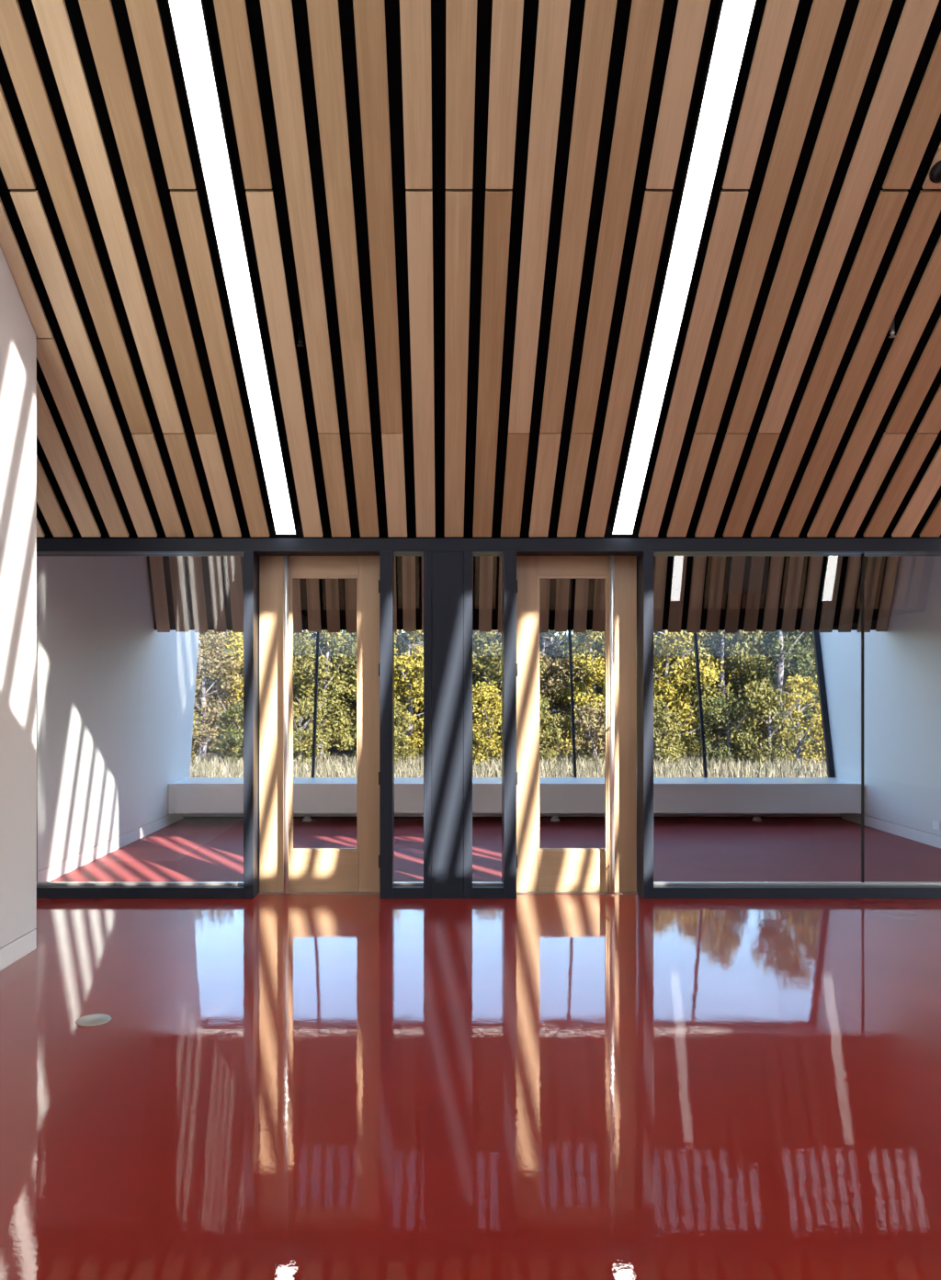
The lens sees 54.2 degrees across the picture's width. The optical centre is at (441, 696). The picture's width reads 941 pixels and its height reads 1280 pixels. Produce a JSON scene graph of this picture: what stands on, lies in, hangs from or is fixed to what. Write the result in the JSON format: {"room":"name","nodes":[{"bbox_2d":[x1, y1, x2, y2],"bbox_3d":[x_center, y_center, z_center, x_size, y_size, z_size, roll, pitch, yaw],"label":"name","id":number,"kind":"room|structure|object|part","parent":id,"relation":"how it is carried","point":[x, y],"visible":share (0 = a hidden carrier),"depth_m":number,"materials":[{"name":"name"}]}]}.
{"room":"building lobby","nodes":[
{"label":"building lobby","id":0,"kind":"room"},
{"bbox_2d":[0,244,36,948],"bbox_3d":[-3.040,-2.380,-0.190,1.120,7.587,11.620,0,0,0],"label":"wall","id":1,"kind":"structure","parent":0,"point":[17,334],"depth_m":5.36,"materials":[{"name":"white paint"}]},
{"bbox_2d":[37,555,199,871],"bbox_3d":[-3.435,-0.873,9.085,0.330,4.574,6.930,0,0,0],"label":"wall","id":2,"kind":"structure","parent":0,"point":[116,693],"depth_m":8.90,"materials":[{"name":"white paint"}]},
{"bbox_2d":[0,813,183,970],"bbox_3d":[-3.040,1.480,2.860,1.120,0.120,17.720,0,0,0],"label":"baseboard","id":3,"kind":"structure","parent":2,"relation":"attached to","point":[56,870],"depth_m":8.16,"materials":[{"name":"white paint"}]},
{"bbox_2d":[0,0,940,538],"bbox_3d":[2.450,-3.873,3.725,12.100,5.401,7.050,0,0,0],"label":"ceiling","id":4,"kind":"structure","parent":0,"point":[462,209],"depth_m":5.26,"materials":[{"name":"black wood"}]},
{"bbox_2d":[167,0,297,533],"bbox_3d":[-1.183,-3.628,3.718,0.160,4.792,6.638,0,0,0],"label":"strip light","id":5,"kind":"object","parent":4,"relation":"attached to","point":[190,19],"visible":1,"depth_m":5.10,"materials":[{"name":"white plastic"}]},
{"bbox_2d":[297,324,303,347],"bbox_3d":[-0.872,-2.223,5.661,0.040,0.130,0.039,0,0,0],"label":"sprinkler","id":6,"kind":"object","parent":4,"relation":"attached to","point":[300,341],"visible":1,"depth_m":5.65,"materials":[{"name":"black metal"}]},
{"bbox_2d":[610,0,757,533],"bbox_3d":[1.367,-3.628,3.718,0.160,4.792,6.638,0,0,0],"label":"strip light","id":7,"kind":"object","parent":4,"relation":"attached to","point":[731,19],"visible":1,"depth_m":5.10,"materials":[{"name":"white plastic"}]},
{"bbox_2d":[888,317,895,338],"bbox_3d":[2.749,-2.260,5.610,0.040,0.130,0.039,0,0,0],"label":"sprinkler","id":8,"kind":"object","parent":4,"relation":"attached to","point":[892,332],"visible":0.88,"depth_m":5.60,"materials":[{"name":"silver metal"}]},
{"bbox_2d":[928,159,940,183],"bbox_3d":[2.625,-2.752,4.828,0.114,0.090,0.109,0,0,38],"label":"ceiling sensor","id":9,"kind":"object","parent":4,"relation":"attached to","point":[934,175],"visible":1,"depth_m":4.81,"materials":[{"name":"black plastic"}]},
{"bbox_2d":[0,818,940,1279],"bbox_3d":[2.450,1.612,3.200,12.100,0.156,18.800,0,0,0],"label":"floor","id":10,"kind":"structure","parent":0,"point":[275,1086],"depth_m":3.76,"materials":[{"name":"red plastic"}]},
{"bbox_2d":[302,815,311,821],"bbox_3d":[-1.670,1.511,11.380,0.116,0.058,0.116,0,0,0],"label":"floor fitting","id":11,"kind":"object","parent":10,"relation":"on","point":[307,818],"visible":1,"depth_m":11.34,"materials":[{"name":"white plastic"}]},
{"bbox_2d":[36,538,940,898],"bbox_3d":[0.915,0.168,7.125,8.370,2.745,0.251,0,0,0],"label":"glass wall","id":12,"kind":"structure","parent":10,"relation":"on","point":[447,562],"depth_m":7.00,"materials":[{"name":"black metal"}]},
{"bbox_3d":[-3.229,0.217,7.125,0.078,2.646,0.250,0,0,0],"label":"post","id":13,"kind":"part","parent":12,"relation":"part of","materials":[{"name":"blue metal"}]},
{"bbox_3d":[-2.351,1.498,7.110,1.678,0.084,0.220,0,0,0],"label":"sill","id":14,"kind":"part","parent":12,"relation":"part of","materials":[{"name":"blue metal"}]},
{"bbox_3d":[-1.475,0.217,7.125,0.074,2.646,0.250,0,0,0],"label":"post","id":15,"kind":"part","parent":12,"relation":"part of","materials":[{"name":"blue metal"}]},
{"bbox_2d":[258,555,379,894],"bbox_3d":[-0.957,0.218,7.182,0.946,2.643,0.160,0,0,0],"label":"door","id":16,"kind":"structure","parent":12,"relation":"in","point":[284,868],"depth_m":7.20,"materials":[{"name":"brown wood"}]},
{"bbox_3d":[-0.919,-1.023,7.220,0.534,0.160,0.045,0,0,0],"label":"rail","id":17,"kind":"part","parent":16,"relation":"part of","materials":[{"name":"brown wood"}]},
{"bbox_3d":[-0.919,1.371,7.220,0.534,0.322,0.045,0,0,0],"label":"rail","id":18,"kind":"part","parent":16,"relation":"part of","materials":[{"name":"brown wood"}]},
{"bbox_3d":[-0.426,0.217,7.125,0.096,2.646,0.250,0,0,0],"label":"post","id":19,"kind":"part","parent":12,"relation":"part of","materials":[{"name":"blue metal"}]},
{"bbox_3d":[-0.259,1.498,7.110,0.238,0.084,0.220,0,0,0],"label":"sill","id":20,"kind":"part","parent":12,"relation":"part of","materials":[{"name":"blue metal"}]},
{"bbox_3d":[0.042,1.490,7.002,0.237,0.100,0.005,0,0,0],"label":"plate","id":21,"kind":"part","parent":12,"relation":"part of","materials":[{"name":"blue metal"}]},
{"bbox_3d":[0.352,1.498,7.110,0.242,0.084,0.220,0,0,0],"label":"sill","id":22,"kind":"part","parent":12,"relation":"part of","materials":[{"name":"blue metal"}]},
{"bbox_3d":[0.520,0.217,7.125,0.094,2.646,0.250,0,0,0],"label":"post","id":23,"kind":"part","parent":12,"relation":"part of","materials":[{"name":"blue metal"}]},
{"bbox_2d":[516,555,637,894],"bbox_3d":[1.051,0.218,7.182,0.946,2.643,0.160,0,0,0],"label":"door","id":24,"kind":"structure","parent":12,"relation":"in","point":[610,869],"depth_m":7.20,"materials":[{"name":"brown wood"}]},
{"bbox_3d":[1.024,-1.023,7.220,0.548,0.160,0.045,0,0,0],"label":"rail","id":25,"kind":"part","parent":24,"relation":"part of","materials":[{"name":"brown wood"}]},
{"bbox_3d":[1.024,1.371,7.220,0.548,0.322,0.045,0,0,0],"label":"rail","id":26,"kind":"part","parent":24,"relation":"part of","materials":[{"name":"brown wood"}]},
{"bbox_3d":[1.573,0.217,7.125,0.077,2.646,0.250,0,0,0],"label":"post","id":27,"kind":"part","parent":12,"relation":"part of","materials":[{"name":"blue metal"}]},
{"bbox_3d":[3.301,1.498,7.110,3.378,0.084,0.220,0,0,0],"label":"sill","id":28,"kind":"part","parent":12,"relation":"part of","materials":[{"name":"grey metal"}]},
{"bbox_3d":[4.127,0.166,7.111,1.724,2.542,0.012,0,0,0],"label":"pane","id":29,"kind":"part","parent":12,"relation":"part of","materials":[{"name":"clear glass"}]},
{"bbox_2d":[168,777,865,818],"bbox_3d":[0.890,1.290,11.393,8.312,0.500,0.875,0,0,0],"label":"window bench","id":30,"kind":"object","parent":10,"relation":"on","point":[196,798],"visible":0.79,"depth_m":10.97,"materials":[{"name":"white paint"}]},
{"bbox_3d":[0.890,1.529,11.610,8.308,0.022,0.020,0,0,0],"label":"skirting","id":31,"kind":"part","parent":30,"relation":"part of","materials":[{"name":"black plastic"}]},
{"bbox_3d":[0.890,1.240,11.010,8.312,0.310,0.080,0,0,0],"label":"panel","id":32,"kind":"part","parent":30,"relation":"part of","materials":[{"name":"white paint"}]},
{"bbox_3d":[0.890,1.062,11.393,8.312,0.045,0.875,0,0,0],"label":"seat","id":33,"kind":"part","parent":30,"relation":"part of","materials":[{"name":"white paint"}]},
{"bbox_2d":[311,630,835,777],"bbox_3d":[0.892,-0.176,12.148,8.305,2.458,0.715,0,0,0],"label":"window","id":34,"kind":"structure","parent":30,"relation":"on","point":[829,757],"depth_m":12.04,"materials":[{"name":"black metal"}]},
{"bbox_2d":[550,815,559,821],"bbox_3d":[1.400,1.511,11.380,0.116,0.058,0.116,0,0,0],"label":"floor fitting","id":35,"kind":"object","parent":10,"relation":"on","point":[554,818],"visible":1,"depth_m":11.34,"materials":[{"name":"white plastic"}]},
{"bbox_2d":[751,815,761,821],"bbox_3d":[3.900,1.511,11.380,0.116,0.058,0.116,0,0,0],"label":"floor fitting","id":36,"kind":"object","parent":10,"relation":"on","point":[756,818],"visible":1,"depth_m":11.34,"materials":[{"name":"white plastic"}]},
{"bbox_2d":[147,555,899,633],"bbox_3d":[0.890,-1.841,10.078,8.320,2.237,0.824,0,0,0],"label":"ceiling","id":37,"kind":"structure","parent":0,"point":[198,594],"depth_m":10.28,"materials":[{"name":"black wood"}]},
{"bbox_2d":[819,555,940,836],"bbox_3d":[5.225,-0.873,9.900,0.350,4.574,5.300,0,0,0],"label":"wall","id":38,"kind":"structure","parent":0,"point":[902,662],"depth_m":10.19,"materials":[{"name":"white paint"}]},
{"bbox_2d":[840,813,940,848],"bbox_3d":[5.225,1.480,9.485,0.350,0.120,4.470,0,0,0],"label":"baseboard","id":39,"kind":"structure","parent":38,"relation":"attached to","point":[914,834],"depth_m":10.19,"materials":[{"name":"white paint"}]},
{"bbox_2d":[932,820,940,829],"bbox_3d":[5.043,1.313,9.380,0.011,0.080,0.120,0,0,0],"label":"wall outlet","id":40,"kind":"object","parent":38,"relation":"attached to","point":[935,824],"visible":1,"depth_m":9.37,"materials":[{"name":"white plastic"}]},
{"label":"outside","id":41,"kind":"structure","parent":0,"visible":0},
{"bbox_2d":[194,630,823,753],"bbox_3d":[4.000,-0.949,29.601,40.000,5.358,7.482,0,0,0],"label":"bank","id":42,"kind":"object","parent":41,"point":[332,749],"depth_m":29.15,"materials":[{"name":"green plant"}]},
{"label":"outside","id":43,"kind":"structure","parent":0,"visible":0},
{"bbox_2d":[189,749,827,777],"bbox_3d":[0.000,0.086,52.600,120.000,3.148,80.000,0,0,0],"label":"ground","id":44,"kind":"structure","parent":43,"point":[338,754],"depth_m":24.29,"materials":[{"name":"plant"}]},
{"bbox_2d":[191,687,199,762],"bbox_3d":[-6.370,0.757,21.288,1.728,2.008,1.463,0,0,42],"label":"shrub","id":45,"kind":"object","parent":44,"relation":"on","point":[195,715],"visible":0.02,"depth_m":21.44,"materials":[{"name":"green plant"}]},
{"bbox_2d":[193,633,208,747],"bbox_3d":[-7.604,-0.675,24.555,2.768,4.857,2.387,0,0,-31],"label":"tree","id":46,"kind":"object","parent":44,"relation":"on","point":[198,710],"visible":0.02,"depth_m":25.00,"materials":[{"name":"green plant"}]},
{"bbox_2d":[191,630,243,759],"bbox_3d":[-6.193,-0.299,23.636,2.286,4.106,2.038,0,0,24],"label":"tree","id":47,"kind":"object","parent":44,"relation":"on","point":[209,722],"visible":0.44,"depth_m":23.38,"materials":[{"name":"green plant"}]},
{"bbox_2d":[192,630,243,753],"bbox_3d":[-6.857,-1.069,27.051,2.543,5.626,3.280,0,0,-35],"label":"tree","id":48,"kind":"object","parent":44,"relation":"on","point":[209,682],"visible":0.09,"depth_m":26.56,"materials":[{"name":"green plant"}]},
{"bbox_2d":[210,696,243,766],"bbox_3d":[-4.710,0.871,21.721,1.435,1.786,1.727,0,0,4],"label":"shrub","id":49,"kind":"object","parent":44,"relation":"on","point":[228,716],"visible":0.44,"depth_m":21.36,"materials":[{"name":"green plant"}]},
{"bbox_2d":[210,630,301,756],"bbox_3d":[-4.923,-0.352,24.630,2.386,4.212,2.127,0,0,-25],"label":"tree","id":50,"kind":"object","parent":44,"relation":"on","point":[238,639],"visible":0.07,"depth_m":24.16,"materials":[{"name":"yellow plant"}]},
{"bbox_2d":[231,634,314,720],"bbox_3d":[-5.178,-1.021,27.847,2.543,5.528,3.280,0,0,-28],"label":"tree","id":51,"kind":"object","parent":44,"relation":"on","point":[304,635],"visible":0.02,"depth_m":27.41,"materials":[{"name":"green plant"}]},
{"bbox_2d":[293,695,332,767],"bbox_3d":[-3.296,0.860,21.167,1.433,1.826,1.732,0,0,21],"label":"shrub","id":52,"kind":"object","parent":44,"relation":"on","point":[300,731],"visible":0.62,"depth_m":21.07,"materials":[{"name":"green plant"}]},
{"bbox_2d":[293,630,356,760],"bbox_3d":[-3.143,-0.447,23.774,2.338,4.406,2.405,0,0,16],"label":"tree","id":53,"kind":"object","parent":44,"relation":"on","point":[301,668],"visible":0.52,"depth_m":23.50,"materials":[{"name":"green plant"}]},
{"bbox_2d":[293,630,356,744],"bbox_3d":[-3.608,-0.973,27.324,2.746,5.447,3.273,0,0,28],"label":"tree","id":54,"kind":"object","parent":44,"relation":"on","point":[333,652],"visible":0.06,"depth_m":27.15,"materials":[{"name":"green plant"}]},
{"bbox_2d":[326,633,406,756],"bbox_3d":[-2.052,-0.474,25.029,2.387,4.435,2.784,0,0,-5],"label":"tree","id":55,"kind":"object","parent":44,"relation":"on","point":[353,725],"visible":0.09,"depth_m":24.55,"materials":[{"name":"green plant"}]},
{"bbox_2d":[338,630,413,731],"bbox_3d":[-2.026,-0.980,27.875,2.641,5.470,3.152,0,0,-1],"label":"tree","id":56,"kind":"object","parent":44,"relation":"on","point":[399,699],"visible":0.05,"depth_m":27.49,"materials":[{"name":"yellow plant"}]},
{"bbox_2d":[354,695,419,765],"bbox_3d":[-1.320,0.861,21.625,1.463,1.771,1.728,0,0,-18],"label":"shrub","id":57,"kind":"object","parent":44,"relation":"on","point":[398,734],"visible":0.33,"depth_m":21.32,"materials":[{"name":"green plant"}]},
{"bbox_2d":[394,630,423,759],"bbox_3d":[-0.875,-0.381,24.023,2.623,4.263,1.771,0,0,36],"label":"tree","id":58,"kind":"object","parent":44,"relation":"on","point":[415,736],"visible":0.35,"depth_m":23.64,"materials":[{"name":"yellow plant"}]},
{"bbox_2d":[399,631,477,726],"bbox_3d":[-0.080,-1.017,27.397,2.543,5.518,3.280,0,0,32],"label":"tree","id":59,"kind":"object","parent":44,"relation":"on","point":[404,636],"visible":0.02,"depth_m":27.30,"materials":[{"name":"green plant"}]},
{"bbox_2d":[413,630,496,755],"bbox_3d":[0.380,-0.466,24.754,2.448,4.440,2.108,0,0,0],"label":"tree","id":60,"kind":"object","parent":44,"relation":"on","point":[477,670],"visible":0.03,"depth_m":24.49,"materials":[{"name":"green plant"}]},
{"bbox_2d":[473,630,499,730],"bbox_3d":[1.325,-0.980,28.074,2.641,5.470,3.152,0,0,35],"label":"tree","id":61,"kind":"object","parent":44,"relation":"on","point":[498,633],"visible":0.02,"depth_m":27.39,"materials":[{"name":"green plant"}]},
{"bbox_2d":[472,680,501,765],"bbox_3d":[0.942,0.671,21.344,1.231,2.176,1.572,0,0,17],"label":"shrub","id":62,"kind":"object","parent":44,"relation":"on","point":[492,709],"visible":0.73,"depth_m":21.00,"materials":[{"name":"yellow plant"}]},
{"bbox_2d":[472,630,544,758],"bbox_3d":[1.507,-0.396,23.675,2.312,4.299,2.326,0,0,14],"label":"tree","id":63,"kind":"object","parent":44,"relation":"on","point":[490,651],"visible":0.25,"depth_m":23.37,"materials":[{"name":"green plant"}]},
{"bbox_2d":[496,693,564,765],"bbox_3d":[2.071,0.808,21.516,1.433,1.947,1.732,0,0,-34],"label":"shrub","id":64,"kind":"object","parent":44,"relation":"on","point":[544,721],"visible":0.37,"depth_m":21.28,"materials":[{"name":"green plant"}]},
{"bbox_2d":[539,630,589,756],"bbox_3d":[2.728,-0.430,24.820,2.623,4.361,1.771,0,0,42],"label":"tree","id":65,"kind":"object","parent":44,"relation":"on","point":[557,660],"visible":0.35,"depth_m":24.35,"materials":[{"name":"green plant"}]},
{"bbox_2d":[539,631,601,744],"bbox_3d":[3.299,-1.025,27.423,2.746,5.556,3.273,0,0,23],"label":"tree","id":66,"kind":"object","parent":44,"relation":"on","point":[550,640],"visible":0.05,"depth_m":27.42,"materials":[{"name":"green plant"}]},
{"bbox_2d":[552,630,604,757],"bbox_3d":[3.965,-0.402,23.985,2.127,4.317,2.386,0,0,-10],"label":"tree","id":67,"kind":"object","parent":44,"relation":"on","point":[590,637],"visible":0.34,"depth_m":23.71,"materials":[{"name":"yellow plant"}]},
{"bbox_2d":[567,700,604,765],"bbox_3d":[3.636,0.906,21.661,1.396,1.715,1.778,0,0,34],"label":"shrub","id":68,"kind":"object","parent":44,"relation":"on","point":[585,714],"visible":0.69,"depth_m":21.53,"materials":[{"name":"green plant"}]},
{"bbox_2d":[561,630,656,733],"bbox_3d":[5.076,-1.022,28.008,3.273,5.545,2.746,0,0,16],"label":"tree","id":69,"kind":"object","parent":44,"relation":"on","point":[565,640],"visible":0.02,"depth_m":27.54,"materials":[{"name":"green plant"}]},
{"bbox_2d":[653,696,687,766],"bbox_3d":[5.008,0.861,21.431,1.463,1.771,1.728,0,0,34],"label":"shrub","id":70,"kind":"object","parent":44,"relation":"on","point":[670,728],"visible":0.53,"depth_m":21.07,"materials":[{"name":"green plant"}]},
{"bbox_2d":[653,630,716,740],"bbox_3d":[6.829,-1.122,27.452,2.543,5.734,3.280,0,0,-8],"label":"tree","id":71,"kind":"object","parent":44,"relation":"on","point":[663,665],"visible":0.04,"depth_m":27.05,"materials":[{"name":"green plant"}]},
{"bbox_2d":[653,630,724,759],"bbox_3d":[5.886,-0.633,23.573,2.623,4.796,1.779,0,0,14],"label":"tree","id":72,"kind":"object","parent":44,"relation":"on","point":[666,647],"visible":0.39,"depth_m":23.32,"materials":[{"name":"yellow plant"}]},
{"bbox_2d":[672,630,760,743],"bbox_3d":[8.421,-1.513,28.037,2.773,6.529,2.475,0,0,-28],"label":"tree","id":73,"kind":"object","parent":44,"relation":"on","point":[730,665],"visible":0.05,"depth_m":27.63,"materials":[{"name":"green plant"}]},
{"bbox_2d":[669,630,768,755],"bbox_3d":[7.385,-1.179,24.548,2.768,5.913,2.385,0,0,-11],"label":"tree","id":74,"kind":"object","parent":44,"relation":"on","point":[704,650],"visible":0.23,"depth_m":24.35,"materials":[{"name":"green plant"}]},
{"bbox_2d":[689,690,753,764],"bbox_3d":[6.615,0.810,21.570,1.433,1.922,1.732,0,0,1],"label":"shrub","id":75,"kind":"object","parent":44,"relation":"on","point":[712,717],"visible":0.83,"depth_m":21.42,"materials":[{"name":"green plant"}]},
{"bbox_2d":[728,675,803,768],"bbox_3d":[7.427,0.651,21.181,1.433,2.312,1.732,0,0,-28],"label":"shrub","id":76,"kind":"object","parent":44,"relation":"on","point":[761,694],"visible":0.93,"depth_m":21.03,"materials":[{"name":"green plant"}]},
{"bbox_2d":[727,630,820,755],"bbox_3d":[8.831,-1.380,23.909,2.620,6.268,2.694,0,0,-1],"label":"tree","id":77,"kind":"object","parent":44,"relation":"on","point":[782,640],"visible":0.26,"depth_m":23.76,"materials":[{"name":"green plant"}]},
{"bbox_2d":[735,630,815,745],"bbox_3d":[9.961,-1.751,27.332,2.543,7.046,3.280,0,0,45],"label":"tree","id":78,"kind":"object","parent":44,"relation":"on","point":[765,651],"visible":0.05,"depth_m":26.69,"materials":[{"name":"green plant"}]},
{"bbox_2d":[771,673,826,766],"bbox_3d":[8.340,0.609,21.325,1.557,2.300,1.376,0,0,-8],"label":"shrub","id":79,"kind":"object","parent":44,"relation":"on","point":[793,698],"visible":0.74,"depth_m":21.18,"materials":[{"name":"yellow plant"}]},
{"bbox_2d":[787,632,819,729],"bbox_3d":[11.874,-1.652,28.019,3.273,6.863,2.746,0,0,7],"label":"tree","id":80,"kind":"object","parent":44,"relation":"on","point":[798,673],"visible":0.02,"depth_m":28.69,"materials":[{"name":"green plant"}]},
{"bbox_2d":[798,632,824,751],"bbox_3d":[10.446,-1.319,24.380,2.108,6.237,2.448,0,0,-1],"label":"tree","id":81,"kind":"object","parent":44,"relation":"on","point":[806,633],"visible":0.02,"depth_m":24.55,"materials":[{"name":"green plant"}]},
{"bbox_2d":[805,699,826,764],"bbox_3d":[9.391,0.750,21.547,1.564,2.022,1.773,0,0,32],"label":"shrub","id":82,"kind":"object","parent":44,"relation":"on","point":[808,735],"visible":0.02,"depth_m":21.57,"materials":[{"name":"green plant"}]}
]}

